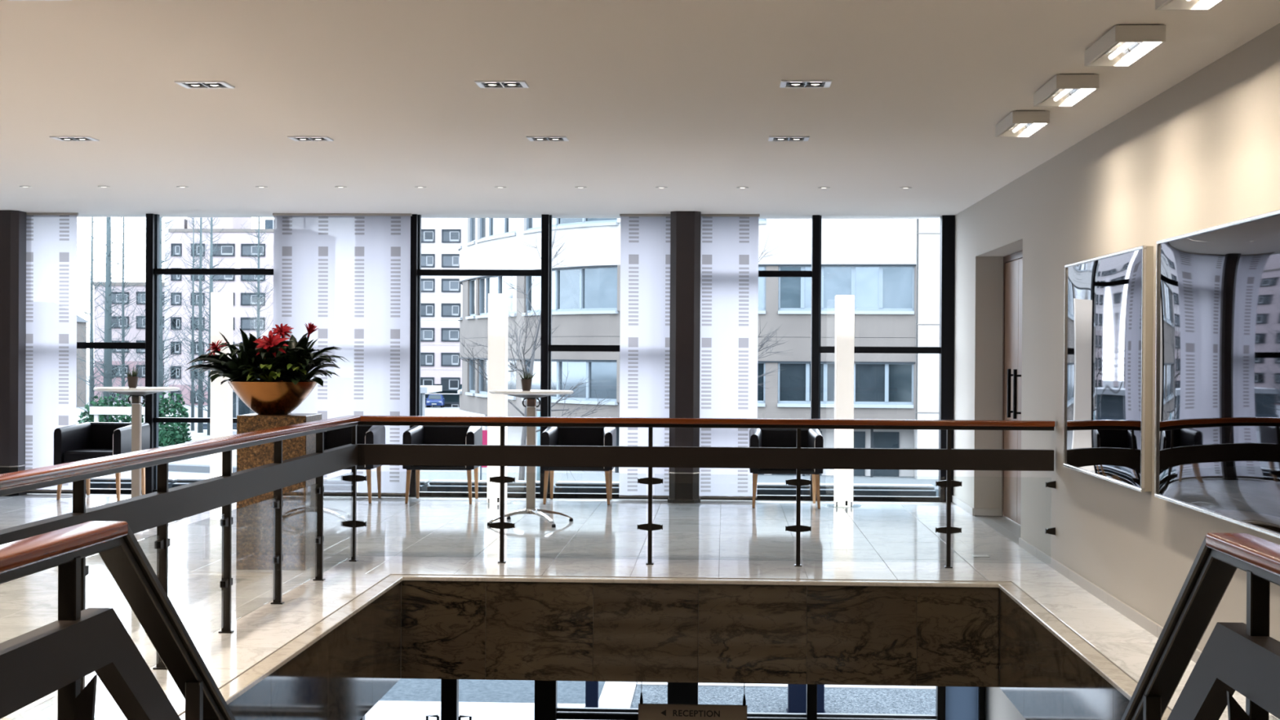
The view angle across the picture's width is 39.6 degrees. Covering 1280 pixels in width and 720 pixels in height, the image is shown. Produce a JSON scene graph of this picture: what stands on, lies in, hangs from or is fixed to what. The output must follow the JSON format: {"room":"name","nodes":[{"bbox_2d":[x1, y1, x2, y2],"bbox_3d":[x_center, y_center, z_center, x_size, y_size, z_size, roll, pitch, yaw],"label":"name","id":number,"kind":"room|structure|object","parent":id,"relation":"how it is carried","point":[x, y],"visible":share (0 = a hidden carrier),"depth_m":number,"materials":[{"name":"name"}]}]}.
{"room":"office building lobby","nodes":[
{"label":"office building lobby","id":0,"kind":"room"},
{"bbox_2d":[0,0,1279,218],"bbox_3d":[-3.312,-1.574,7.209,13.080,0.300,22.500,0,0,3],"label":"ceiling","id":1,"kind":"structure","parent":0,"point":[686,97],"depth_m":9.67,"materials":[{"name":"white paint"}]},
{"bbox_2d":[8,0,71,0],"bbox_3d":[-2.357,-1.413,6.873,0.256,0.011,0.208,0,0,3],"label":"recessed light","id":2,"kind":"object","parent":1,"relation":"in","point":[8,0],"visible":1,"depth_m":6.97,"materials":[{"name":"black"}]},
{"bbox_2d":[25,213,78,492],"bbox_3d":[-5.997,-0.078,18.041,0.591,2.830,0.040,0,0,3],"label":"panel","id":3,"kind":"object","parent":1,"relation":"hanging from","point":[51,375],"visible":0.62,"depth_m":18.04,"materials":[{"name":"white fabric"}]},
{"bbox_2d":[49,136,99,141],"bbox_3d":[-3.689,-1.444,11.602,0.256,0.011,0.208,0,0,3],"label":"recessed light","id":4,"kind":"object","parent":1,"relation":"in","point":[59,138],"visible":1,"depth_m":11.59,"materials":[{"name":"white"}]},
{"bbox_2d":[174,80,235,88],"bbox_3d":[-2.252,-1.423,9.201,0.256,0.011,0.208,0,0,3],"label":"recessed light","id":5,"kind":"object","parent":1,"relation":"in","point":[187,84],"visible":1,"depth_m":9.17,"materials":[{"name":"white metal"}]},
{"bbox_2d":[287,136,333,141],"bbox_3d":[-2.136,-1.434,11.528,0.256,0.011,0.208,0,0,3],"label":"recessed light","id":6,"kind":"object","parent":1,"relation":"in","point":[294,138],"visible":1,"depth_m":11.51,"materials":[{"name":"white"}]},
{"bbox_2d":[272,213,412,495],"bbox_3d":[-3.005,-0.060,17.898,1.408,2.830,0.040,0,0,3],"label":"panel","id":7,"kind":"object","parent":1,"relation":"hanging from","point":[348,275],"visible":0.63,"depth_m":17.89,"materials":[{"name":"white fabric"}]},
{"bbox_2d":[474,80,528,88],"bbox_3d":[-0.708,-1.414,9.128,0.256,0.011,0.208,0,0,3],"label":"recessed light","id":8,"kind":"object","parent":1,"relation":"in","point":[482,84],"visible":1,"depth_m":9.11,"materials":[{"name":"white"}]},
{"bbox_2d":[526,136,568,141],"bbox_3d":[-0.594,-1.425,11.455,0.256,0.011,0.208,0,0,3],"label":"recessed light","id":9,"kind":"object","parent":1,"relation":"in","point":[530,138],"visible":1,"depth_m":11.44,"materials":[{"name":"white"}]},
{"bbox_2d":[618,213,670,497],"bbox_3d":[0.119,-0.041,17.749,0.662,2.830,0.040,0,0,3],"label":"panel","id":10,"kind":"object","parent":1,"relation":"hanging from","point":[645,238],"visible":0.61,"depth_m":17.75,"materials":[{"name":"white fabric"}]},
{"bbox_2d":[699,213,759,498],"bbox_3d":[0.814,-0.037,17.716,0.738,2.830,0.040,0,0,3],"label":"panel","id":11,"kind":"object","parent":1,"relation":"hanging from","point":[728,388],"visible":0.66,"depth_m":17.71,"materials":[{"name":"white fabric"}]},
{"bbox_2d":[768,136,809,141],"bbox_3d":[0.952,-1.416,11.381,0.256,0.011,0.208,0,0,3],"label":"recessed light","id":12,"kind":"object","parent":1,"relation":"in","point":[771,138],"visible":1,"depth_m":11.36,"materials":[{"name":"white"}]},
{"bbox_2d":[779,80,831,88],"bbox_3d":[0.843,-1.405,9.054,0.256,0.011,0.208,0,0,3],"label":"recessed light","id":13,"kind":"object","parent":1,"relation":"in","point":[784,83],"visible":1,"depth_m":9.03,"materials":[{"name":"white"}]},
{"bbox_2d":[995,110,1049,137],"bbox_3d":[2.217,-1.371,10.325,0.206,0.074,0.640,0,0,3],"label":"ceiling light","id":14,"kind":"object","parent":1,"relation":"attached to","point":[1019,123],"visible":1,"depth_m":10.19,"materials":[{"name":"white metal"}]},
{"bbox_2d":[1033,74,1098,106],"bbox_3d":[2.154,-1.365,9.007,0.206,0.074,0.640,0,0,3],"label":"ceiling light","id":15,"kind":"object","parent":1,"relation":"attached to","point":[1062,90],"visible":1,"depth_m":8.90,"materials":[{"name":"white"}]},
{"bbox_2d":[1084,24,1165,66],"bbox_3d":[2.091,-1.359,7.693,0.206,0.074,0.640,0,0,3],"label":"ceiling light","id":16,"kind":"object","parent":1,"relation":"attached to","point":[1123,45],"visible":1,"depth_m":7.60,"materials":[{"name":"white"}]},
{"bbox_2d":[1155,0,1224,10],"bbox_3d":[2.029,-1.352,6.375,0.206,0.074,0.640,0,0,3],"label":"ceiling light","id":17,"kind":"object","parent":1,"relation":"attached to","point":[1160,5],"visible":1,"depth_m":6.68,"materials":[{"name":"white"}]},
{"bbox_2d":[0,492,1279,719],"bbox_3d":[-3.383,1.761,7.177,12.580,0.672,22.000,0,0,3],"label":"floor","id":18,"kind":"structure","parent":0,"point":[437,535],"depth_m":12.74,"materials":[{"name":"grey tile"}]},
{"bbox_2d":[26,342,145,493],"bbox_3d":[-5.690,-0.067,18.171,1.337,2.850,0.160,0,0,3],"label":"window","id":19,"kind":"structure","parent":18,"relation":"on","point":[79,344],"depth_m":18.12,"materials":[{"name":"black metal"}]},
{"bbox_2d":[53,422,150,501],"bbox_3d":[-5.307,0.996,17.555,0.690,0.735,0.674,0,0,8],"label":"armchair","id":20,"kind":"object","parent":18,"relation":"on","point":[87,440],"visible":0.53,"depth_m":17.43,"materials":[{"name":"black leather"}]},
{"bbox_2d":[93,386,179,497],"bbox_3d":[-4.384,0.810,15.480,0.724,1.138,0.724,0,0,3],"label":"bar table","id":21,"kind":"object","parent":18,"relation":"on","point":[136,394],"visible":0.59,"depth_m":15.45,"materials":[{"name":"beige"}]},
{"bbox_2d":[125,367,137,387],"bbox_3d":[-4.403,0.145,15.440,0.101,0.193,0.146,0,0,2],"label":"aloe","id":22,"kind":"object","parent":21,"relation":"on","point":[132,380],"visible":1,"depth_m":15.40,"materials":[{"name":"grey plant"}]},
{"bbox_2d":[127,376,137,387],"bbox_3d":[-4.402,0.192,15.428,0.094,0.098,0.094,1,0,35],"label":"pot","id":23,"kind":"object","parent":21,"relation":"on","point":[132,380],"depth_m":15.39,"materials":[{"name":"brown ceramic"}]},
{"bbox_2d":[145,213,273,493],"bbox_3d":[-4.351,-0.059,18.108,1.346,2.850,0.160,0,0,3],"label":"window","id":24,"kind":"structure","parent":18,"relation":"on","point":[153,271],"depth_m":18.07,"materials":[{"name":"black metal"}]},
{"bbox_2d":[209,292,233,478],"bbox_3d":[-4.098,0.356,17.417,0.360,2.030,0.360,0,0,3],"label":"floor lamp","id":25,"kind":"object","parent":18,"relation":"on","point":[221,303],"visible":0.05,"depth_m":17.33,"materials":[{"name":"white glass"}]},
{"bbox_2d":[235,413,321,570],"bbox_3d":[-2.461,0.889,12.145,0.470,1.035,0.470,0,0,3],"label":"pedestal","id":26,"kind":"object","parent":18,"relation":"on","point":[255,522],"visible":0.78,"depth_m":11.91,"materials":[{"name":"brown stone"}]},
{"bbox_2d":[227,380,317,414],"bbox_3d":[-2.503,0.257,12.124,0.608,0.229,0.608,0,0,3],"label":"bowl","id":27,"kind":"object","parent":26,"relation":"on","point":[263,397],"visible":0.91,"depth_m":11.94,"materials":[{"name":"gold metal"}]},
{"bbox_2d":[184,331,248,382],"bbox_3d":[-2.872,-0.006,11.991,0.486,0.380,0.400,1,0,43],"label":"bromeliad","id":28,"kind":"object","parent":27,"relation":"in","point":[227,362],"visible":0.87,"depth_m":11.98,"materials":[{"name":"green plant"}]},
{"bbox_2d":[202,328,286,385],"bbox_3d":[-2.666,-0.020,12.142,0.644,0.395,0.595,0,0,-44],"label":"bromeliad","id":29,"kind":"object","parent":27,"relation":"in","point":[249,344],"visible":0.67,"depth_m":12.02,"materials":[{"name":"green plant"}]},
{"bbox_2d":[220,329,314,382],"bbox_3d":[-2.585,-0.018,12.208,0.671,0.398,0.683,0,0,3],"label":"bromeliad","id":30,"kind":"object","parent":27,"relation":"on","point":[250,334],"visible":0.12,"depth_m":12.23,"materials":[{"name":"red plant"}]},
{"bbox_2d":[220,329,323,382],"bbox_3d":[-2.503,-0.008,12.014,0.603,0.391,0.578,1,0,40],"label":"bromeliad","id":31,"kind":"object","parent":27,"relation":"in","point":[272,352],"visible":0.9,"depth_m":11.92,"materials":[{"name":"green plant"}]},
{"bbox_2d":[271,323,332,382],"bbox_3d":[-2.401,-0.037,12.252,0.597,0.435,0.652,0,0,3],"label":"bromeliad","id":32,"kind":"object","parent":27,"relation":"in","point":[282,330],"visible":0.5,"depth_m":12.23,"materials":[{"name":"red plant"}]},
{"bbox_2d":[272,321,340,382],"bbox_3d":[-2.309,-0.037,12.053,0.559,0.446,0.569,0,0,-24],"label":"bromeliad","id":33,"kind":"object","parent":27,"relation":"in","point":[310,329],"visible":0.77,"depth_m":12.01,"materials":[{"name":"green plant"}]},
{"bbox_2d":[283,339,349,386],"bbox_3d":[-2.177,0.019,11.927,0.424,0.330,0.415,0,0,3],"label":"bromeliad","id":34,"kind":"object","parent":27,"relation":"in","point":[308,358],"visible":0.98,"depth_m":11.95,"materials":[{"name":"green plant"}]},
{"bbox_2d":[323,425,385,503],"bbox_3d":[-2.900,1.011,17.441,0.690,0.735,0.674,0,0,2],"label":"armchair","id":35,"kind":"object","parent":18,"relation":"on","point":[366,434],"visible":0.33,"depth_m":17.66,"materials":[{"name":"black leather"}]},
{"bbox_2d":[323,494,405,496],"bbox_3d":[-3.003,-0.051,18.043,1.352,2.850,0.160,0,0,3],"label":"window","id":36,"kind":"structure","parent":18,"relation":"on","point":[323,495],"depth_m":18.00,"materials":[{"name":"black metal"}]},
{"bbox_2d":[402,425,482,504],"bbox_3d":[-1.930,1.016,17.424,0.690,0.735,0.674,0,0,2],"label":"armchair","id":37,"kind":"object","parent":18,"relation":"on","point":[416,434],"visible":0.65,"depth_m":17.54,"materials":[{"name":"black leather"}]},
{"bbox_2d":[408,213,541,497],"bbox_3d":[-1.661,-0.042,17.979,1.335,2.850,0.160,0,0,3],"label":"window","id":38,"kind":"structure","parent":18,"relation":"on","point":[416,272],"depth_m":17.93,"materials":[{"name":"black metal"}]},
{"bbox_2d":[478,293,515,503],"bbox_3d":[-1.383,0.373,17.267,0.360,2.030,0.360,0,0,3],"label":"floor lamp","id":39,"kind":"object","parent":18,"relation":"on","point":[497,368],"visible":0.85,"depth_m":17.18,"materials":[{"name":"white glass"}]},
{"bbox_2d":[0,415,1055,697],"bbox_3d":[0.205,0.930,8.627,4.956,1.018,7.567,0,0,3],"label":"balustrade","id":40,"kind":"object","parent":18,"relation":"on","point":[158,508],"visible":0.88,"depth_m":12.23,"materials":[{"name":"black metal"}]},
{"bbox_2d":[487,389,573,527],"bbox_3d":[-0.933,0.831,15.236,0.724,1.138,0.724,0,0,3],"label":"bar table","id":41,"kind":"object","parent":18,"relation":"on","point":[531,397],"visible":0.97,"depth_m":15.21,"materials":[{"name":"white laminate"}]},
{"bbox_2d":[520,378,532,391],"bbox_3d":[-0.970,0.213,15.184,0.094,0.098,0.094,0,0,3],"label":"pot","id":42,"kind":"object","parent":41,"relation":"on","point":[526,383],"depth_m":15.15,"materials":[{"name":"brown ceramic"}]},
{"bbox_2d":[519,368,535,391],"bbox_3d":[-0.960,0.166,15.192,0.146,0.193,0.101,0,0,-31],"label":"aloe","id":43,"kind":"object","parent":41,"relation":"on","point":[526,381],"visible":1,"depth_m":15.16,"materials":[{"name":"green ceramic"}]},
{"bbox_2d":[540,426,616,505],"bbox_3d":[-0.598,1.024,17.431,0.690,0.735,0.674,0,0,2],"label":"armchair","id":44,"kind":"object","parent":18,"relation":"on","point":[551,436],"visible":0.61,"depth_m":17.62,"materials":[{"name":"black leather"}]},
{"bbox_2d":[539,214,667,498],"bbox_3d":[-0.325,-0.034,17.916,1.340,2.850,0.160,0,0,3],"label":"window","id":45,"kind":"structure","parent":18,"relation":"on","point":[546,346],"depth_m":17.87,"materials":[{"name":"black metal"}]},
{"bbox_2d":[227,580,1129,719],"bbox_3d":[0.214,1.793,8.133,3.925,0.641,6.889,0,0,3],"label":"fascia","id":46,"kind":"structure","parent":18,"relation":"attached to","point":[538,631],"depth_m":11.52,"materials":[{"name":"brown stone"}]},
{"bbox_2d":[177,573,1172,719],"bbox_3d":[0.217,1.456,8.166,4.072,0.031,6.960,0,0,3],"label":"trim","id":47,"kind":"structure","parent":46,"relation":"on","point":[1124,684],"depth_m":10.47,"materials":[{"name":"stone"}]},
{"bbox_2d":[638,681,746,719],"bbox_3d":[0.354,2.311,11.926,0.730,0.430,0.026,0,0,3],"label":"hanging sign","id":48,"kind":"object","parent":18,"relation":"hanging from","point":[646,711],"visible":0.97,"depth_m":11.92,"materials":[{"name":"beige metal"}]},
{"bbox_2d":[700,270,812,500],"bbox_3d":[1.030,-0.026,17.851,1.374,2.850,0.160,0,0,3],"label":"window","id":49,"kind":"structure","parent":18,"relation":"on","point":[761,273],"depth_m":17.79,"materials":[{"name":"black metal"}]},
{"bbox_2d":[749,428,823,508],"bbox_3d":[1.400,1.037,17.136,0.690,0.735,0.674,0,0,3],"label":"armchair","id":50,"kind":"object","parent":18,"relation":"on","point":[758,437],"visible":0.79,"depth_m":17.14,"materials":[{"name":"black leather"}]},
{"bbox_2d":[824,294,862,507],"bbox_3d":[1.966,0.393,17.128,0.360,2.030,0.360,0,0,3],"label":"floor lamp","id":51,"kind":"object","parent":18,"relation":"on","point":[844,304],"visible":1,"depth_m":17.04,"materials":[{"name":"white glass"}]},
{"bbox_2d":[971,555,990,557],"bbox_3d":[2.480,1.429,12.953,0.120,0.004,0.120,0,0,3],"label":"box","id":52,"kind":"object","parent":18,"relation":"on","point":[974,556],"visible":1,"depth_m":12.92,"materials":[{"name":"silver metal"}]},
{"bbox_2d":[985,687,1025,719],"bbox_3d":[3.071,3.350,6.877,0.280,2.428,22.000,0,0,3],"label":"wall","id":53,"kind":"structure","parent":0,"point":[998,706],"depth_m":16.88,"materials":[{"name":"beige"}]},
{"bbox_2d":[360,679,985,719],"bbox_3d":[-2.809,3.262,18.059,12.510,2.428,0.140,0,0,3],"label":"window","id":54,"kind":"structure","parent":53,"relation":"in","point":[952,703],"depth_m":17.86,"materials":[{"name":"brown metal"}]},
{"bbox_2d":[426,715,471,719],"bbox_3d":[-1.934,3.267,17.981,1.745,2.428,0.093,0,0,3],"label":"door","id":55,"kind":"structure","parent":54,"relation":"attached to","point":[460,717],"depth_m":17.94,"materials":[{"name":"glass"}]},
{"bbox_2d":[953,22,1279,651],"bbox_3d":[2.755,0.038,6.777,0.300,2.850,22.200,0,0,3],"label":"wall","id":56,"kind":"structure","parent":0,"point":[1202,153],"depth_m":10.54,"materials":[{"name":"grey paint"}]},
{"bbox_2d":[809,214,955,502],"bbox_3d":[2.422,-0.018,17.785,1.413,2.850,0.160,0,0,3],"label":"window","id":57,"kind":"structure","parent":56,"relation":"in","point":[947,262],"depth_m":17.73,"materials":[{"name":"black metal"}]},
{"bbox_2d":[1001,250,1022,524],"bbox_3d":[3.236,0.246,14.924,0.111,2.360,2.556,0,0,3],"label":"door","id":58,"kind":"structure","parent":56,"relation":"in","point":[1012,263],"depth_m":15.64,"materials":[{"name":"brown wood"}]},
{"bbox_2d":[951,495,1201,662],"bbox_3d":[2.808,1.423,8.683,0.269,0.070,17.999,0,0,3],"label":"baseboard","id":59,"kind":"structure","parent":56,"relation":"attached to","point":[1124,609],"depth_m":11.17,"materials":[{"name":"grey stone"}]},
{"bbox_2d":[1062,244,1153,492],"bbox_3d":[2.755,0.042,10.569,0.062,1.318,2.185,0,0,3],"label":"mirror","id":60,"kind":"object","parent":56,"relation":"attached to","point":[1108,299],"visible":1,"depth_m":10.26,"materials":[{"name":"silver metal"}]},
{"bbox_2d":[1154,208,1279,538],"bbox_3d":[2.609,0.053,7.685,0.078,1.323,3.000,0,0,3],"label":"mirror","id":61,"kind":"object","parent":56,"relation":"attached to","point":[1217,363],"visible":1,"depth_m":7.91,"materials":[{"name":"silver metal"}]},
{"bbox_3d":[-3.083,4.627,7.326,13.200,0.200,22.300,0,0,3],"label":"floor","id":62,"kind":"structure","parent":0,"visible":0},
{"bbox_2d":[0,209,26,496],"bbox_3d":[-6.375,1.481,17.891,0.334,5.950,0.334,0,0,3],"label":"pillar","id":63,"kind":"structure","parent":62,"relation":"on","point":[12,223],"depth_m":17.74,"materials":[{"name":"grey paint"}]},
{"bbox_2d":[667,211,701,704],"bbox_3d":[0.434,1.522,17.506,0.320,5.950,0.320,0,0,3],"label":"pillar","id":64,"kind":"structure","parent":62,"relation":"on","point":[685,226],"depth_m":17.36,"materials":[{"name":"grey paint"}]},
{"bbox_3d":[0.135,3.083,6.904,2.850,2.928,4.416,0,0,3],"label":"staircase","id":65,"kind":"structure","parent":62,"relation":"on","visible":0},
{"bbox_2d":[0,520,235,719],"bbox_3d":[-1.432,2.066,4.801,0.149,3.259,8.235,0,0,3],"label":"balustrade","id":66,"kind":"object","parent":65,"relation":"attached to","point":[37,663],"visible":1,"depth_m":4.59,"materials":[{"name":"black metal"}]},
{"bbox_2d":[1120,533,1279,719],"bbox_3d":[1.514,2.084,4.660,0.149,3.259,8.235,0,0,3],"label":"balustrade","id":67,"kind":"object","parent":65,"relation":"attached to","point":[1242,658],"visible":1,"depth_m":4.62,"materials":[{"name":"black metal"}]},
{"bbox_3d":[-2.832,1.835,18.344,12.620,0.422,0.240,0,0,3],"label":"slab edge","id":68,"kind":"structure","parent":0,"visible":0},
{"bbox_2d":[85,476,936,496],"bbox_3d":[-2.875,1.450,18.655,12.500,0.345,0.820,0,0,3],"label":"parapet","id":69,"kind":"object","parent":68,"relation":"on","point":[461,486],"visible":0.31,"depth_m":18.55,"materials":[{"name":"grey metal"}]},
{"label":"outside","id":70,"kind":"structure","parent":0,"visible":0},
{"bbox_2d":[76,375,938,706],"bbox_3d":[-35.271,5.306,311.209,420.000,4.900,581.700,0,0,3],"label":"ground","id":71,"kind":"structure","parent":70,"point":[512,471],"depth_m":65.78,"materials":[{"name":"grey"}]},
{"bbox_2d":[76,315,89,407],"bbox_3d":[-67.166,0.326,197.924,8.600,13.600,9.600,0,0,3],"label":"house","id":72,"kind":"structure","parent":71,"relation":"on","point":[81,322],"depth_m":200.63,"materials":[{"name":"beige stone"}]},
{"bbox_2d":[76,217,117,411],"bbox_3d":[-31.482,-3.557,101.407,3.996,17.122,4.788,0,0,3],"label":"bare tree","id":73,"kind":"object","parent":71,"relation":"on","point":[91,366],"visible":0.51,"depth_m":101.53,"materials":[{"name":"grey plant"}]},
{"bbox_2d":[77,217,141,422],"bbox_3d":[-29.971,-6.044,99.600,4.512,22.130,4.436,0,0,3],"label":"bare tree","id":74,"kind":"object","parent":71,"relation":"on","point":[107,364],"visible":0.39,"depth_m":99.37,"materials":[{"name":"grey plant"}]},
{"bbox_2d":[77,392,145,423],"bbox_3d":[-28.138,3.343,95.447,4.632,3.249,3.318,0,0,3],"label":"hedge","id":75,"kind":"object","parent":71,"relation":"on","point":[100,402],"visible":0.17,"depth_m":94.86,"materials":[{"name":"green plant"}]},
{"bbox_2d":[89,406,145,422],"bbox_3d":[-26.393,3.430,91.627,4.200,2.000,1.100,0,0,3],"label":"bench","id":76,"kind":"object","parent":71,"relation":"on","point":[95,411],"visible":0.29,"depth_m":91.92,"materials":[{"name":"grey"}]},
{"bbox_2d":[93,217,145,422],"bbox_3d":[-30.747,-4.864,105.841,4.305,19.700,4.147,0,0,3],"label":"bare tree","id":77,"kind":"object","parent":71,"relation":"on","point":[123,286],"visible":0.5,"depth_m":105.52,"materials":[{"name":"grey plant"}]},
{"bbox_2d":[93,281,164,402],"bbox_3d":[-65.771,-0.276,240.819,11.500,20.000,15.170,0,0,3],"label":"apartment block","id":78,"kind":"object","parent":71,"relation":"on","point":[135,330],"visible":0.17,"depth_m":233.42,"materials":[{"name":"grey concrete"}]},
{"bbox_2d":[126,219,193,399],"bbox_3d":[-27.955,-3.552,103.169,4.284,17.136,3.810,0,0,3],"label":"bare tree","id":79,"kind":"object","parent":71,"relation":"on","point":[162,241],"visible":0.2,"depth_m":103.45,"materials":[{"name":"grey plant"}]},
{"bbox_2d":[121,217,200,425],"bbox_3d":[-26.543,-5.952,98.196,4.271,22.001,4.096,0,0,3],"label":"bare tree","id":80,"kind":"object","parent":71,"relation":"on","point":[162,349],"visible":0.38,"depth_m":98.26,"materials":[{"name":"grey plant"}]},
{"bbox_2d":[158,431,182,446],"bbox_3d":[-22.506,3.974,85.200,1.223,1.180,1.334,0,0,3],"label":"bush","id":81,"kind":"object","parent":71,"relation":"on","point":[171,437],"visible":0.62,"depth_m":84.91,"materials":[{"name":"green plant"}]},
{"bbox_2d":[158,423,186,444],"bbox_3d":[-23.887,3.826,89.275,2.448,1.384,2.149,0,0,3],"label":"hedge","id":82,"kind":"object","parent":71,"relation":"on","point":[172,427],"visible":0.23,"depth_m":89.01,"materials":[{"name":"green plant"}]},
{"bbox_2d":[158,391,191,441],"bbox_3d":[-24.587,3.189,93.308,2.181,3.035,2.186,0,0,3],"label":"bush","id":83,"kind":"object","parent":71,"relation":"on","point":[163,411],"visible":0.51,"depth_m":93.05,"materials":[{"name":"green plant"}]},
{"bbox_2d":[167,217,209,431],"bbox_3d":[-28.583,-3.644,113.784,3.602,17.207,4.945,0,0,3],"label":"bare tree","id":84,"kind":"object","parent":71,"relation":"on","point":[193,396],"visible":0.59,"depth_m":113.43,"materials":[{"name":"grey plant"}]},
{"bbox_2d":[164,217,221,432],"bbox_3d":[-26.855,-4.759,109.291,4.155,19.501,3.733,0,0,3],"label":"bare tree","id":85,"kind":"object","parent":71,"relation":"on","point":[200,411],"visible":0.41,"depth_m":109.32,"materials":[{"name":"grey plant"}]},
{"bbox_2d":[168,463,236,472],"bbox_3d":[-17.862,4.180,66.946,19.698,0.580,0.700,0,0,27],"label":"kerb","id":86,"kind":"object","parent":71,"relation":"on","point":[171,467],"visible":0.11,"depth_m":66.05,"materials":[{"name":"grey concrete"}]},
{"bbox_2d":[177,217,239,435],"bbox_3d":[-25.389,-3.572,104.409,4.045,17.190,4.477,0,0,3],"label":"bare tree","id":87,"kind":"object","parent":71,"relation":"on","point":[211,285],"visible":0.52,"depth_m":104.21,"materials":[{"name":"grey plant"}]},
{"bbox_2d":[164,217,273,404],"bbox_3d":[-50.460,-12.923,227.517,19.800,41.000,16.170,0,0,3],"label":"apartment block","id":88,"kind":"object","parent":71,"relation":"on","point":[233,255],"visible":0.36,"depth_m":219.76,"materials":[{"name":"grey concrete"}]},
{"bbox_2d":[232,429,236,435],"bbox_3d":[-21.335,4.333,99.149,8.582,0.580,12.388,0,0,3],"label":"kerb","id":89,"kind":"object","parent":71,"relation":"on","point":[234,431],"depth_m":101.58,"materials":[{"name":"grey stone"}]},
{"bbox_2d":[232,217,273,379],"bbox_3d":[-23.741,-4.788,110.181,4.438,19.586,3.898,0,0,3],"label":"bare tree","id":90,"kind":"object","parent":71,"relation":"on","point":[258,236],"visible":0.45,"depth_m":110.18,"materials":[{"name":"grey plant"}]},
{"bbox_2d":[203,385,442,429],"bbox_3d":[-21.573,3.443,120.330,14.900,3.350,9.700,0,0,3],"label":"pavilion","id":91,"kind":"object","parent":71,"relation":"on","point":[239,407],"visible":0.09,"depth_m":119.39,"materials":[{"name":"white metal"}]},
{"bbox_2d":[425,394,444,407],"bbox_3d":[-24.733,4.970,214.907,2.240,1.635,4.827,0,0,-3],"label":"car","id":92,"kind":"object","parent":71,"relation":"on","point":[433,399],"visible":0.98,"depth_m":213.57,"materials":[{"name":"blue paint"}]},
{"bbox_2d":[420,217,462,407],"bbox_3d":[-25.749,-10.490,225.350,18.000,35.360,14.170,0,0,3],"label":"apartment block","id":93,"kind":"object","parent":71,"relation":"on","point":[442,296],"visible":0.26,"depth_m":218.32,"materials":[{"name":"grey concrete"}]},
{"bbox_2d":[457,217,916,476],"bbox_3d":[0.795,-2.499,78.521,20.009,13.800,27.146,0,0,3],"label":"office building","id":94,"kind":"structure","parent":71,"relation":"on","point":[871,260],"depth_m":65.52,"materials":[{"name":"grey concrete"}]},
{"bbox_2d":[757,232,791,388],"bbox_3d":[1.807,0.365,44.004,4.077,8.023,4.563,0,0,3],"label":"bare tree","id":95,"kind":"object","parent":71,"relation":"on","point":[773,332],"visible":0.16,"depth_m":44.12,"materials":[{"name":"grey plant"}]},
{"bbox_2d":[631,684,936,715],"bbox_3d":[7.393,4.518,20.943,15.170,0.045,5.900,0,0,3],"label":"gravel bed","id":96,"kind":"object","parent":71,"relation":"on","point":[758,700],"visible":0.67,"depth_m":23.34,"materials":[{"name":"grey gravel"}]},
{"bbox_2d":[786,684,825,713],"bbox_3d":[2.110,3.307,22.541,0.490,2.350,0.310,0,0,3],"label":"column","id":97,"kind":"structure","parent":96,"relation":"on","point":[797,693],"depth_m":22.41,"materials":[{"name":"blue paint"}]},
{"bbox_2d":[636,681,936,689],"bbox_3d":[7.545,4.496,24.149,15.170,0.060,0.520,0,0,3],"label":"kerb","id":98,"kind":"object","parent":71,"relation":"on","point":[643,683],"visible":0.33,"depth_m":24.20,"materials":[{"name":"grey stone"}]},
{"bbox_2d":[913,218,940,479],"bbox_3d":[16.851,-2.414,69.742,13.200,14.100,11.250,0,0,3],"label":"stair tower","id":99,"kind":"structure","parent":71,"relation":"on","point":[928,230],"depth_m":64.47,"materials":[{"name":"grey concrete"}]},
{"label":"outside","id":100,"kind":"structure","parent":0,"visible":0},
{"bbox_2d":[598,681,637,707],"bbox_3d":[-0.391,4.462,21.689,0.430,0.060,6.650,0,0,3],"label":"path","id":101,"kind":"structure","parent":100,"point":[614,694],"depth_m":23.48,"materials":[{"name":"grey stone"}]},
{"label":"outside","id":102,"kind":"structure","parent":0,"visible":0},
{"bbox_2d":[364,700,585,719],"bbox_3d":[-6.846,4.441,20.985,12.380,0.035,4.630,0,0,3],"label":"pavement","id":103,"kind":"structure","parent":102,"point":[382,709],"depth_m":22.53,"materials":[{"name":"white concrete"}]},
{"bbox_2d":[584,680,598,707],"bbox_3d":[-0.607,3.291,22.670,0.200,2.350,0.136,0,0,3],"label":"column","id":104,"kind":"structure","parent":103,"relation":"on","point":[591,687],"depth_m":22.63,"materials":[{"name":"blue paint"}]},
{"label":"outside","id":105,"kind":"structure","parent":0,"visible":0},
{"bbox_2d":[379,484,604,703],"bbox_3d":[-5.854,4.347,41.821,12.380,0.030,37.050,0,0,3],"label":"road","id":106,"kind":"structure","parent":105,"point":[406,689],"depth_m":23.85,"materials":[{"name":"grey asphalt"}]},
{"bbox_2d":[480,430,487,479],"bbox_3d":[-3.950,2.986,45.254,0.240,2.700,0.040,0,0,3],"label":"banner","id":107,"kind":"object","parent":106,"relation":"on","point":[484,432],"visible":0.3,"depth_m":45.23,"materials":[{"name":"pink"}]},
{"bbox_2d":[456,225,611,480],"bbox_3d":[-2.703,0.429,45.022,3.483,7.839,4.594,0,0,21],"label":"bare tree","id":108,"kind":"object","parent":106,"relation":"on","point":[522,468],"visible":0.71,"depth_m":45.12,"materials":[{"name":"grey plant"}]},
{"bbox_2d":[536,411,540,480],"bbox_3d":[-2.573,2.840,46.188,0.320,3.000,0.320,0,0,3],"label":"post","id":109,"kind":"object","parent":106,"relation":"on","point":[538,412],"visible":0.1,"depth_m":46.10,"materials":[{"name":"grey paint"}]},
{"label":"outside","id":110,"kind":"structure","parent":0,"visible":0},
{"bbox_2d":[933,488,938,496],"bbox_3d":[8.398,4.428,42.044,15.170,0.030,35.250,0,0,3],"label":"road","id":111,"kind":"structure","parent":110,"point":[936,490],"depth_m":58.54,"materials":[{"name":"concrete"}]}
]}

